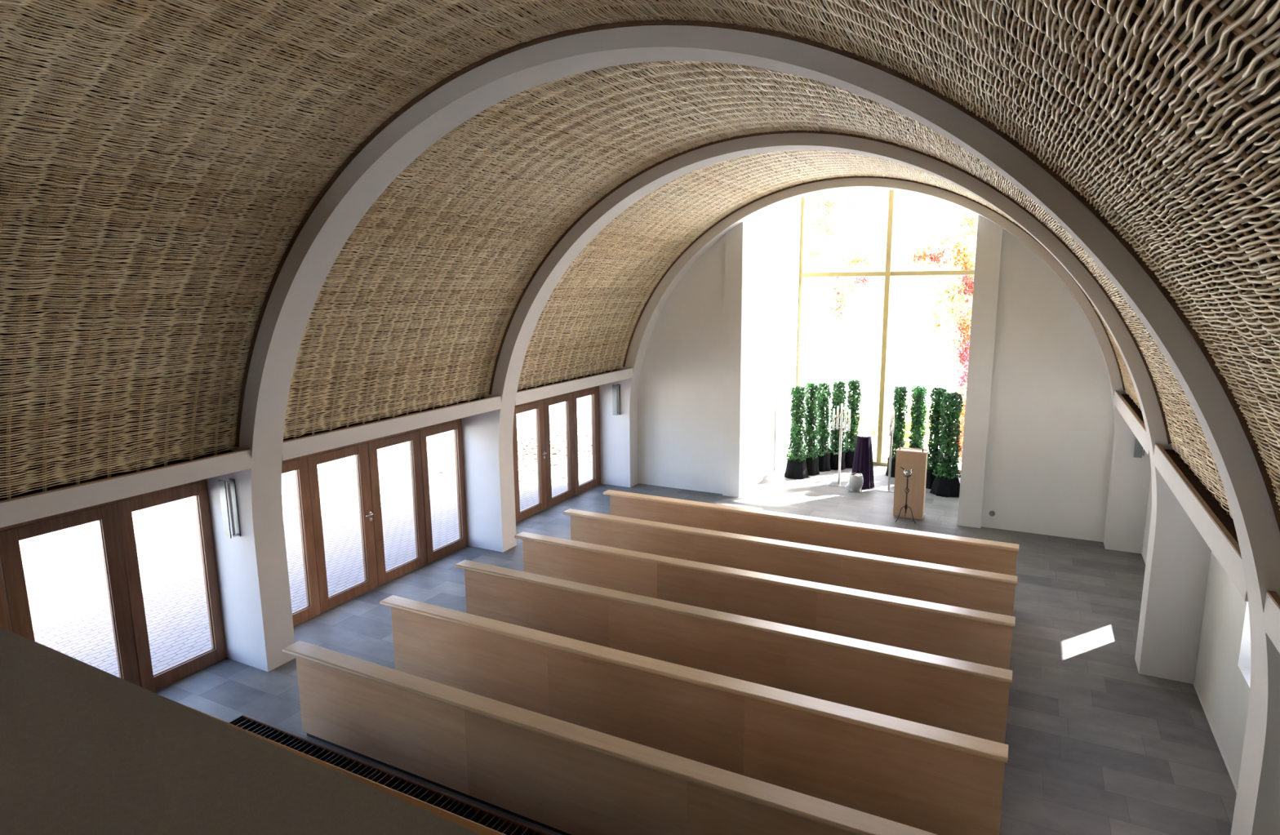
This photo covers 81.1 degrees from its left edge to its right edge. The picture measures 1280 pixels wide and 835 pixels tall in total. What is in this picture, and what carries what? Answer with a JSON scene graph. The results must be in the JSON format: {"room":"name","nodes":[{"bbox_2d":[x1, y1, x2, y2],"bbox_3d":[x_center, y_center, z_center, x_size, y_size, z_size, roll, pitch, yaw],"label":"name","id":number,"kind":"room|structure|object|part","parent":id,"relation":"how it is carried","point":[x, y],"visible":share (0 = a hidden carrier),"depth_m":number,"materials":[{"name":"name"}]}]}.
{"room":"house of worship","nodes":[
{"label":"house of worship","id":0,"kind":"room"},
{"bbox_2d":[0,448,252,528],"bbox_3d":[-5.528,0.721,6.525,0.962,0.212,4.000,5,11,27],"label":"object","id":1,"kind":"structure","parent":0,"point":[39,504],"depth_m":6.88,"materials":[{"name":"paint"}]},
{"bbox_2d":[0,627,479,834],"bbox_3d":[-1.822,0.847,1.195,6.800,1.050,0.847,5,11,27],"label":"wall","id":2,"kind":"structure","parent":0,"point":[86,749],"depth_m":0.79,"materials":[{"name":"white paint"}]},
{"bbox_2d":[164,697,506,834],"bbox_3d":[-1.664,0.374,1.431,6.800,0.196,0.134,5,11,27],"label":"trim","id":3,"kind":"structure","parent":2,"relation":"attached to","point":[477,828],"depth_m":0.76,"materials":[{"name":"brown wood"}]},
{"bbox_2d":[281,395,501,460],"bbox_3d":[-3.529,0.033,10.328,0.962,0.212,3.952,5,11,27],"label":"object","id":4,"kind":"structure","parent":0,"point":[309,444],"depth_m":9.71,"materials":[{"name":"paint"}]},
{"bbox_2d":[515,367,632,405],"bbox_3d":[-1.513,-0.659,14.163,0.962,0.212,4.077,5,11,27],"label":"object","id":5,"kind":"structure","parent":0,"point":[524,396],"depth_m":13.63,"materials":[{"name":"paint"}]},
{"bbox_2d":[0,0,1279,531],"bbox_3d":[-0.194,-1.172,6.211,9.368,3.880,17.450,5,11,27],"label":"ceiling","id":6,"kind":"structure","parent":0,"point":[158,158],"depth_m":5.92,"materials":[{"name":"beige"}]},
{"bbox_3d":[0.667,-1.477,7.850,9.013,3.594,3.946,5,11,27],"label":"wicker panel","id":7,"kind":"part","parent":6,"relation":"part of","materials":[{"name":"beige wicker"}]},
{"bbox_3d":[2.683,-2.170,11.685,9.013,3.594,4.072,5,11,27],"label":"wicker panel","id":8,"kind":"part","parent":6,"relation":"part of","materials":[{"name":"beige wicker"}]},
{"bbox_2d":[154,462,1236,834],"bbox_3d":[0.720,2.920,8.758,10.250,0.200,21.450,5,11,27],"label":"floor","id":9,"kind":"structure","parent":0,"point":[1098,745],"depth_m":8.30,"materials":[{"name":"tile"}]},
{"bbox_2d":[228,714,551,834],"bbox_3d":[-1.237,3.192,5.434,5.670,0.450,0.455,5,11,27],"label":"floor grate","id":10,"kind":"object","parent":9,"relation":"on","point":[486,818],"visible":0.31,"depth_m":5.98,"materials":[{"name":"black metal"}]},
{"bbox_2d":[282,640,937,834],"bbox_3d":[-0.540,2.844,6.042,6.205,0.914,0.520,5,11,27],"label":"pew","id":11,"kind":"object","parent":9,"relation":"on","point":[562,777],"visible":1,"depth_m":5.97,"materials":[{"name":"brown wood"}]},
{"bbox_3d":[-2.377,2.734,6.789,2.070,0.833,0.028,5,11,27],"label":"panel","id":12,"kind":"part","parent":11,"relation":"part of","materials":[{"name":"brown wood"}]},
{"bbox_3d":[-0.556,2.882,5.858,2.030,0.833,0.028,5,11,27],"label":"panel","id":13,"kind":"part","parent":11,"relation":"part of","materials":[{"name":"brown wood"}]},
{"bbox_3d":[1.234,3.027,4.944,2.000,0.833,0.028,5,11,27],"label":"panel","id":14,"kind":"part","parent":11,"relation":"part of","materials":[{"name":"brown wood"}]},
{"bbox_2d":[379,595,1008,834],"bbox_3d":[0.020,2.651,7.108,6.205,0.914,0.520,5,11,27],"label":"pew","id":15,"kind":"object","parent":9,"relation":"on","point":[939,781],"visible":0.92,"depth_m":6.52,"materials":[{"name":"brown wood"}]},
{"bbox_3d":[-1.817,2.542,7.854,2.070,0.833,0.028,5,11,27],"label":"panel","id":16,"kind":"part","parent":15,"relation":"part of","materials":[{"name":"brown wood"}]},
{"bbox_3d":[0.004,2.689,6.924,2.030,0.833,0.028,5,11,27],"label":"panel","id":17,"kind":"part","parent":15,"relation":"part of","materials":[{"name":"brown wood"}]},
{"bbox_3d":[1.794,2.834,6.009,2.000,0.833,0.028,5,11,27],"label":"panel","id":18,"kind":"part","parent":15,"relation":"part of","materials":[{"name":"brown wood"}]},
{"bbox_2d":[454,560,1012,743],"bbox_3d":[0.580,2.459,8.173,6.205,0.914,0.520,5,11,27],"label":"pew","id":19,"kind":"object","parent":9,"relation":"on","point":[949,694],"visible":0.78,"depth_m":7.61,"materials":[{"name":"brown wood"}]},
{"bbox_3d":[-1.257,2.349,8.920,2.070,0.833,0.028,5,11,27],"label":"panel","id":20,"kind":"part","parent":19,"relation":"part of","materials":[{"name":"brown wood"}]},
{"bbox_3d":[0.564,2.497,7.989,2.030,0.833,0.028,5,11,27],"label":"panel","id":21,"kind":"part","parent":19,"relation":"part of","materials":[{"name":"brown wood"}]},
{"bbox_3d":[0.501,2.060,7.957,6.205,0.052,0.195,5,11,27],"label":"rail","id":22,"kind":"part","parent":19,"relation":"part of","materials":[{"name":"brown wood"}]},
{"bbox_3d":[2.354,2.642,7.075,2.000,0.833,0.028,5,11,27],"label":"panel","id":23,"kind":"part","parent":19,"relation":"part of","materials":[{"name":"brown wood"}]},
{"bbox_2d":[206,4,1279,834],"bbox_3d":[-0.421,0.095,6.231,10.211,6.260,0.375,5,11,27],"label":"arch","id":24,"kind":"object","parent":9,"relation":"on","point":[253,578],"depth_m":5.38,"materials":[{"name":"paint"}]},
{"bbox_2d":[217,478,240,538],"bbox_3d":[-4.550,1.008,8.295,0.146,0.660,0.098,5,11,27],"label":"wall lamp","id":25,"kind":"object","parent":24,"relation":"attached to","point":[231,483],"visible":1,"depth_m":8.28,"materials":[{"name":"silver metal"}]},
{"bbox_3d":[-4.505,1.003,8.320,0.090,0.660,0.012,5,11,27],"label":"plate","id":26,"kind":"part","parent":25,"relation":"part of","materials":[{"name":"silver metal"}]},
{"bbox_2d":[514,531,1015,670],"bbox_3d":[1.140,2.266,9.239,6.205,0.914,0.520,5,11,27],"label":"pew","id":27,"kind":"object","parent":9,"relation":"on","point":[970,635],"visible":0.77,"depth_m":8.70,"materials":[{"name":"brown wood"}]},
{"bbox_3d":[-0.697,2.157,9.985,2.070,0.833,0.028,5,11,27],"label":"panel","id":28,"kind":"part","parent":27,"relation":"part of","materials":[{"name":"brown wood"}]},
{"bbox_3d":[1.124,2.304,9.055,2.030,0.833,0.028,5,11,27],"label":"panel","id":29,"kind":"part","parent":27,"relation":"part of","materials":[{"name":"brown wood"}]},
{"bbox_3d":[1.061,1.867,9.022,6.205,0.052,0.195,5,11,27],"label":"rail","id":30,"kind":"part","parent":27,"relation":"part of","materials":[{"name":"brown wood"}]},
{"bbox_3d":[2.914,2.449,8.140,2.000,0.833,0.028,5,11,27],"label":"panel","id":31,"kind":"part","parent":27,"relation":"part of","materials":[{"name":"brown wood"}]},
{"bbox_2d":[562,508,1017,616],"bbox_3d":[1.700,2.074,10.304,6.205,0.914,0.520,5,11,27],"label":"pew","id":32,"kind":"object","parent":9,"relation":"on","point":[959,587],"visible":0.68,"depth_m":9.80,"materials":[{"name":"brown wood"}]},
{"bbox_3d":[-0.137,1.964,11.051,2.070,0.833,0.028,5,11,27],"label":"panel","id":33,"kind":"part","parent":32,"relation":"part of","materials":[{"name":"brown wood"}]},
{"bbox_3d":[1.684,2.112,10.120,2.030,0.833,0.028,5,11,27],"label":"panel","id":34,"kind":"part","parent":32,"relation":"part of","materials":[{"name":"brown wood"}]},
{"bbox_3d":[3.474,2.257,9.206,2.000,0.833,0.028,5,11,27],"label":"panel","id":35,"kind":"part","parent":32,"relation":"part of","materials":[{"name":"brown wood"}]},
{"bbox_2d":[784,385,808,479],"bbox_3d":[3.545,0.317,16.850,0.557,2.072,0.547,5,11,27],"label":"ivy","id":36,"kind":"object","parent":9,"relation":"on","point":[796,467],"visible":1,"depth_m":16.76,"materials":[{"name":"green plant"}]},
{"bbox_2d":[800,382,819,475],"bbox_3d":[3.906,0.250,17.120,0.473,2.105,0.477,5,11,27],"label":"ivy","id":37,"kind":"object","parent":9,"relation":"on","point":[812,459],"visible":0.95,"depth_m":17.05,"materials":[{"name":"green plant"}]},
{"bbox_2d":[603,489,1019,575],"bbox_3d":[2.260,1.881,11.370,6.205,0.914,0.520,5,11,27],"label":"pew","id":38,"kind":"object","parent":9,"relation":"on","point":[984,555],"visible":0.47,"depth_m":10.89,"materials":[{"name":"brown wood"}]},
{"bbox_3d":[0.423,1.772,12.116,2.070,0.833,0.028,5,11,27],"label":"panel","id":39,"kind":"part","parent":38,"relation":"part of","materials":[{"name":"brown wood"}]},
{"bbox_3d":[2.244,1.919,11.186,2.030,0.833,0.028,5,11,27],"label":"panel","id":40,"kind":"part","parent":38,"relation":"part of","materials":[{"name":"brown wood"}]},
{"bbox_3d":[4.034,2.064,10.271,2.000,0.833,0.028,5,11,27],"label":"panel","id":41,"kind":"part","parent":38,"relation":"part of","materials":[{"name":"brown wood"}]},
{"bbox_2d":[815,382,831,471],"bbox_3d":[4.258,0.204,17.462,0.470,2.070,0.470,5,11,27],"label":"ivy","id":42,"kind":"object","parent":9,"relation":"on","point":[823,414],"visible":0.92,"depth_m":17.38,"materials":[{"name":"green plant"}]},
{"bbox_2d":[461,121,1211,684],"bbox_3d":[1.567,-0.588,10.012,10.211,6.260,0.373,5,11,27],"label":"arch","id":43,"kind":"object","parent":9,"relation":"on","point":[1178,558],"depth_m":8.70,"materials":[{"name":"paint"}]},
{"bbox_2d":[829,381,846,470],"bbox_3d":[4.644,0.172,17.605,0.470,2.077,0.471,5,11,27],"label":"ivy","id":44,"kind":"object","parent":9,"relation":"on","point":[837,393],"visible":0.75,"depth_m":17.54,"materials":[{"name":"green plant"}]},
{"bbox_2d":[828,403,850,487],"bbox_3d":[4.333,0.579,16.167,0.394,1.780,0.400,5,11,27],"label":"candelabrum","id":45,"kind":"object","parent":9,"relation":"on","point":[836,483],"visible":0.98,"depth_m":16.11,"materials":[{"name":"silver metal"}]},
{"bbox_2d":[832,408,835,420],"bbox_3d":[4.181,-0.069,16.130,0.042,0.248,0.042,5,11,27],"label":"candle","id":46,"kind":"object","parent":45,"relation":"on","point":[833,411],"depth_m":16.12,"materials":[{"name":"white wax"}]},
{"bbox_2d":[836,405,839,417],"bbox_3d":[4.253,-0.125,16.082,0.042,0.243,0.042,5,11,27],"label":"candle","id":47,"kind":"object","parent":45,"relation":"on","point":[837,407],"depth_m":16.06,"materials":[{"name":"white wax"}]},
{"bbox_3d":[4.340,1.448,16.320,0.360,0.014,0.400,5,11,27],"label":"plate","id":48,"kind":"part","parent":45,"relation":"part of","materials":[{"name":"silver metal"}]},
{"bbox_2d":[840,403,843,414],"bbox_3d":[4.326,-0.180,16.033,0.042,0.238,0.042,5,11,27],"label":"candle","id":49,"kind":"object","parent":45,"relation":"on","point":[842,405],"depth_m":16.02,"materials":[{"name":"white wax"}]},
{"bbox_2d":[844,406,846,417],"bbox_3d":[4.400,-0.113,16.006,0.042,0.243,0.042,5,11,27],"label":"candle","id":50,"kind":"object","parent":45,"relation":"on","point":[845,416],"depth_m":15.99,"materials":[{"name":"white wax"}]},
{"bbox_2d":[848,409,850,421],"bbox_3d":[4.474,-0.045,15.980,0.042,0.248,0.042,5,11,27],"label":"candle","id":51,"kind":"object","parent":45,"relation":"on","point":[849,412],"depth_m":15.97,"materials":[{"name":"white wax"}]},
{"bbox_2d":[843,378,862,468],"bbox_3d":[5.036,0.135,17.741,0.473,2.096,0.480,5,11,27],"label":"ivy","id":52,"kind":"object","parent":9,"relation":"on","point":[853,385],"visible":0.83,"depth_m":17.65,"materials":[{"name":"green plant"}]},
{"bbox_2d":[848,472,863,493],"bbox_3d":[4.548,1.361,15.737,0.292,0.385,0.292,5,11,27],"label":"urn","id":53,"kind":"object","parent":9,"relation":"on","point":[855,480],"visible":1,"depth_m":15.64,"materials":[{"name":"grey ceramic"}]},
{"bbox_2d":[851,434,874,488],"bbox_3d":[4.776,0.930,16.033,0.494,1.127,0.493,0,10,1],"label":"pedestal","id":54,"kind":"object","parent":9,"relation":"on","point":[863,464],"visible":0.88,"depth_m":15.87,"materials":[{"name":"purple fabric"}]},
{"bbox_2d":[599,170,1151,553],"bbox_3d":[3.611,-1.291,13.901,10.211,6.260,0.373,5,11,27],"label":"arch","id":55,"kind":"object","parent":9,"relation":"on","point":[1130,475],"depth_m":13.07,"materials":[{"name":"paint"}]},
{"bbox_2d":[612,384,621,415],"bbox_3d":[-0.500,-0.377,15.958,0.146,0.660,0.098,5,11,27],"label":"wall lamp","id":56,"kind":"object","parent":55,"relation":"attached to","point":[615,388],"visible":1,"depth_m":15.93,"materials":[{"name":"silver metal"}]},
{"bbox_3d":[-0.455,-0.382,15.982,0.090,0.660,0.012,5,11,27],"label":"plate","id":57,"kind":"part","parent":56,"relation":"part of","materials":[{"name":"silver metal"}]},
{"bbox_2d":[1133,436,1144,457],"bbox_3d":[7.836,0.298,11.698,0.146,0.660,0.098,5,11,27],"label":"wall lamp","id":58,"kind":"object","parent":55,"relation":"attached to","point":[1139,452],"visible":0.47,"depth_m":11.70,"materials":[{"name":"silver metal"}]},
{"bbox_2d":[877,406,894,492],"bbox_3d":[5.263,0.654,15.692,0.400,1.780,0.394,5,11,27],"label":"candelabrum","id":59,"kind":"object","parent":9,"relation":"on","point":[888,489],"visible":0.94,"depth_m":15.69,"materials":[{"name":"silver metal"}]},
{"bbox_3d":[5.270,1.524,15.845,0.400,0.014,0.360,5,11,27],"label":"plate","id":60,"kind":"part","parent":59,"relation":"part of","materials":[{"name":"silver metal"}]},
{"bbox_2d":[889,413,892,426],"bbox_3d":[5.181,0.044,15.435,0.042,0.248,0.042,5,11,27],"label":"candle","id":61,"kind":"object","parent":59,"relation":"on","point":[891,417],"depth_m":15.43,"materials":[{"name":"white wax"}]},
{"bbox_2d":[885,386,907,477],"bbox_3d":[5.831,0.297,16.861,0.487,2.068,0.483,5,11,27],"label":"ivy","id":62,"kind":"object","parent":9,"relation":"on","point":[900,402],"visible":0.78,"depth_m":16.74,"materials":[{"name":"green plant"}]},
{"bbox_2d":[894,474,915,524],"bbox_3d":[4.894,1.464,13.665,0.356,0.892,0.354,5,11,27],"label":"iron stand","id":63,"kind":"object","parent":9,"relation":"on","point":[905,506],"visible":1,"depth_m":13.66,"materials":[{"name":"black metal"}]},
{"bbox_2d":[902,468,913,476],"bbox_3d":[4.867,1.006,13.589,0.180,0.126,0.180,5,11,27],"label":"glass bowl","id":64,"kind":"object","parent":63,"relation":"on","point":[907,472],"visible":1,"depth_m":13.55,"materials":[{"name":"white"}]},
{"bbox_2d":[893,437,928,519],"bbox_3d":[5.045,1.106,13.928,0.544,1.506,0.370,5,11,27],"label":"lectern","id":65,"kind":"object","parent":9,"relation":"on","point":[915,459],"visible":1,"depth_m":13.79,"materials":[{"name":"brown wood"}]},
{"bbox_3d":[5.248,1.249,13.798,0.025,1.205,0.212,5,11,27],"label":"panel","id":66,"kind":"part","parent":65,"relation":"part of","materials":[{"name":"brown wood"}]},
{"bbox_2d":[908,385,927,448],"bbox_3d":[6.139,0.327,16.555,0.478,2.111,0.477,5,11,27],"label":"ivy","id":67,"kind":"object","parent":9,"relation":"on","point":[919,405],"visible":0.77,"depth_m":16.42,"materials":[{"name":"green plant"}]},
{"bbox_2d":[925,386,946,488],"bbox_3d":[6.293,0.421,15.890,0.536,2.152,0.534,1,10,11],"label":"ivy","id":68,"kind":"object","parent":9,"relation":"on","point":[934,451],"visible":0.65,"depth_m":15.80,"materials":[{"name":"green plant"}]},
{"bbox_2d":[929,391,964,497],"bbox_3d":[6.340,0.530,15.337,0.604,2.128,0.601,6,12,32],"label":"ivy","id":69,"kind":"object","parent":9,"relation":"on","point":[946,483],"visible":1,"depth_m":15.25,"materials":[{"name":"green plant"}]},
{"bbox_2d":[744,197,801,493],"bbox_3d":[2.931,-2.170,16.796,0.250,7.000,3.860,5,11,27],"label":"wall","id":70,"kind":"structure","parent":0,"point":[774,233],"depth_m":16.43,"materials":[{"name":"white paint"}]},
{"bbox_2d":[763,382,776,477],"bbox_3d":[2.934,0.277,17.013,0.109,2.094,0.960,5,11,27],"label":"door","id":71,"kind":"structure","parent":70,"relation":"in","point":[770,389],"depth_m":17.06,"materials":[{"name":"white paint"}]},
{"bbox_2d":[795,189,974,473],"bbox_3d":[5.733,-2.253,17.419,4.150,6.900,0.170,5,11,27],"label":"window","id":72,"kind":"structure","parent":70,"relation":"in","point":[887,273],"depth_m":17.54,"materials":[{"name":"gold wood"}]},
{"bbox_2d":[637,214,1114,542],"bbox_3d":[3.812,-1.788,14.008,10.700,7.200,0.345,5,11,27],"label":"wall","id":73,"kind":"structure","parent":0,"point":[1038,432],"depth_m":12.97,"materials":[{"name":"white paint"}]},
{"bbox_2d":[989,511,995,516],"bbox_3d":[6.242,1.704,13.262,0.096,0.096,0.018,5,11,27],"label":"wall socket","id":74,"kind":"object","parent":73,"relation":"attached to","point":[992,513],"visible":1,"depth_m":13.26,"materials":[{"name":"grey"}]},
{"bbox_2d":[1113,390,1149,455],"bbox_3d":[6.972,0.028,9.828,0.932,0.212,4.077,5,11,27],"label":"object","id":75,"kind":"structure","parent":0,"point":[1129,411],"depth_m":9.96,"materials":[{"name":"paint"}]},
{"bbox_2d":[1142,475,1250,788],"bbox_3d":[4.401,2.176,4.429,0.389,2.702,17.500,5,11,27],"label":"wall","id":76,"kind":"structure","parent":0,"point":[1222,682],"depth_m":7.04,"materials":[{"name":"white paint"}]},
{"bbox_2d":[1141,552,1237,792],"bbox_3d":[5.113,3.179,6.422,0.010,0.022,12.720,5,11,27],"label":"baseboard","id":77,"kind":"structure","parent":76,"relation":"attached to","point":[1194,685],"depth_m":7.13,"materials":[{"name":"white paint"}]},
{"bbox_2d":[1152,443,1248,601],"bbox_3d":[4.956,0.721,5.993,0.932,0.212,3.952,5,11,27],"label":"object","id":78,"kind":"structure","parent":0,"point":[1212,522],"depth_m":5.77,"materials":[{"name":"paint"}]},
{"bbox_2d":[1262,590,1279,653],"bbox_3d":[2.957,1.408,2.190,0.932,0.212,4.000,5,11,27],"label":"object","id":79,"kind":"structure","parent":0,"point":[1271,616],"depth_m":4.02,"materials":[{"name":"paint"}]},
{"bbox_3d":[-4.710,1.251,8.994,0.550,3.100,17.400,5,11,27],"label":"wall","id":80,"kind":"structure","parent":0,"visible":0},
{"bbox_2d":[0,479,226,692],"bbox_3d":[-5.842,2.001,6.950,0.202,2.452,3.950,5,11,27],"label":"door","id":81,"kind":"structure","parent":80,"relation":"in","point":[114,518],"depth_m":7.80,"materials":[{"name":"wood"},{"name":"glass"},{"name":"aluminium"}]},
{"bbox_2d":[281,418,468,627],"bbox_3d":[-3.855,1.318,10.732,0.202,2.452,3.952,5,11,27],"label":"door","id":82,"kind":"structure","parent":80,"relation":"in","point":[304,467],"depth_m":10.69,"materials":[{"name":"wood"},{"name":"glass"},{"name":"aluminium"}]},
{"bbox_2d":[512,385,601,523],"bbox_3d":[-1.839,0.625,14.566,0.202,2.452,4.077,5,11,27],"label":"door","id":83,"kind":"structure","parent":80,"relation":"in","point":[546,500],"depth_m":14.84,"materials":[{"name":"wood"},{"name":"glass"},{"name":"aluminium"}]},
{"label":"outside","id":84,"kind":"structure","parent":0,"visible":0},
{"bbox_2d":[18,320,970,568],"bbox_3d":[11.525,0.471,22.630,120.000,0.225,130.000,5,11,27],"label":"ground","id":85,"kind":"structure","parent":84,"point":[846,352],"depth_m":33.69,"materials":[{"name":"white"}]},
{"bbox_2d":[803,191,881,327],"bbox_3d":[4.851,-4.398,22.819,3.665,9.427,4.608,-4,11,-19],"label":"autumn tree","id":86,"kind":"object","parent":85,"relation":"on","point":[856,260],"visible":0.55,"depth_m":21.90,"materials":[{"name":"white plant"}]},
{"bbox_2d":[842,388,940,450],"bbox_3d":[6.541,0.264,19.947,2.941,1.976,1.764,5,11,27],"label":"shrub","id":87,"kind":"object","parent":85,"relation":"on","point":[873,429],"visible":0.29,"depth_m":19.88,"materials":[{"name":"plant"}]},
{"bbox_2d":[906,211,977,462],"bbox_3d":[9.472,-2.384,18.366,5.578,8.199,2.668,7,12,35],"label":"maple tree","id":88,"kind":"object","parent":85,"relation":"on","point":[964,326],"visible":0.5,"depth_m":18.64,"materials":[{"name":"red plant"}]},
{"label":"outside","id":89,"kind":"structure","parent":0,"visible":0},
{"bbox_2d":[23,416,592,677],"bbox_3d":[-5.275,1.915,14.559,5.690,0.022,22.000,5,11,27],"label":"paving","id":90,"kind":"object","parent":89,"point":[68,597],"visible":0.45,"depth_m":12.02,"materials":[{"name":"grey stone paving"}]},
{"bbox_2d":[404,417,591,479],"bbox_3d":[-2.121,0.556,21.954,5.472,0.148,10.904,5,11,27],"label":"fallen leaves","id":91,"kind":"object","parent":90,"relation":"on","point":[562,446],"visible":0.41,"depth_m":20.56,"materials":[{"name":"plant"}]}
]}

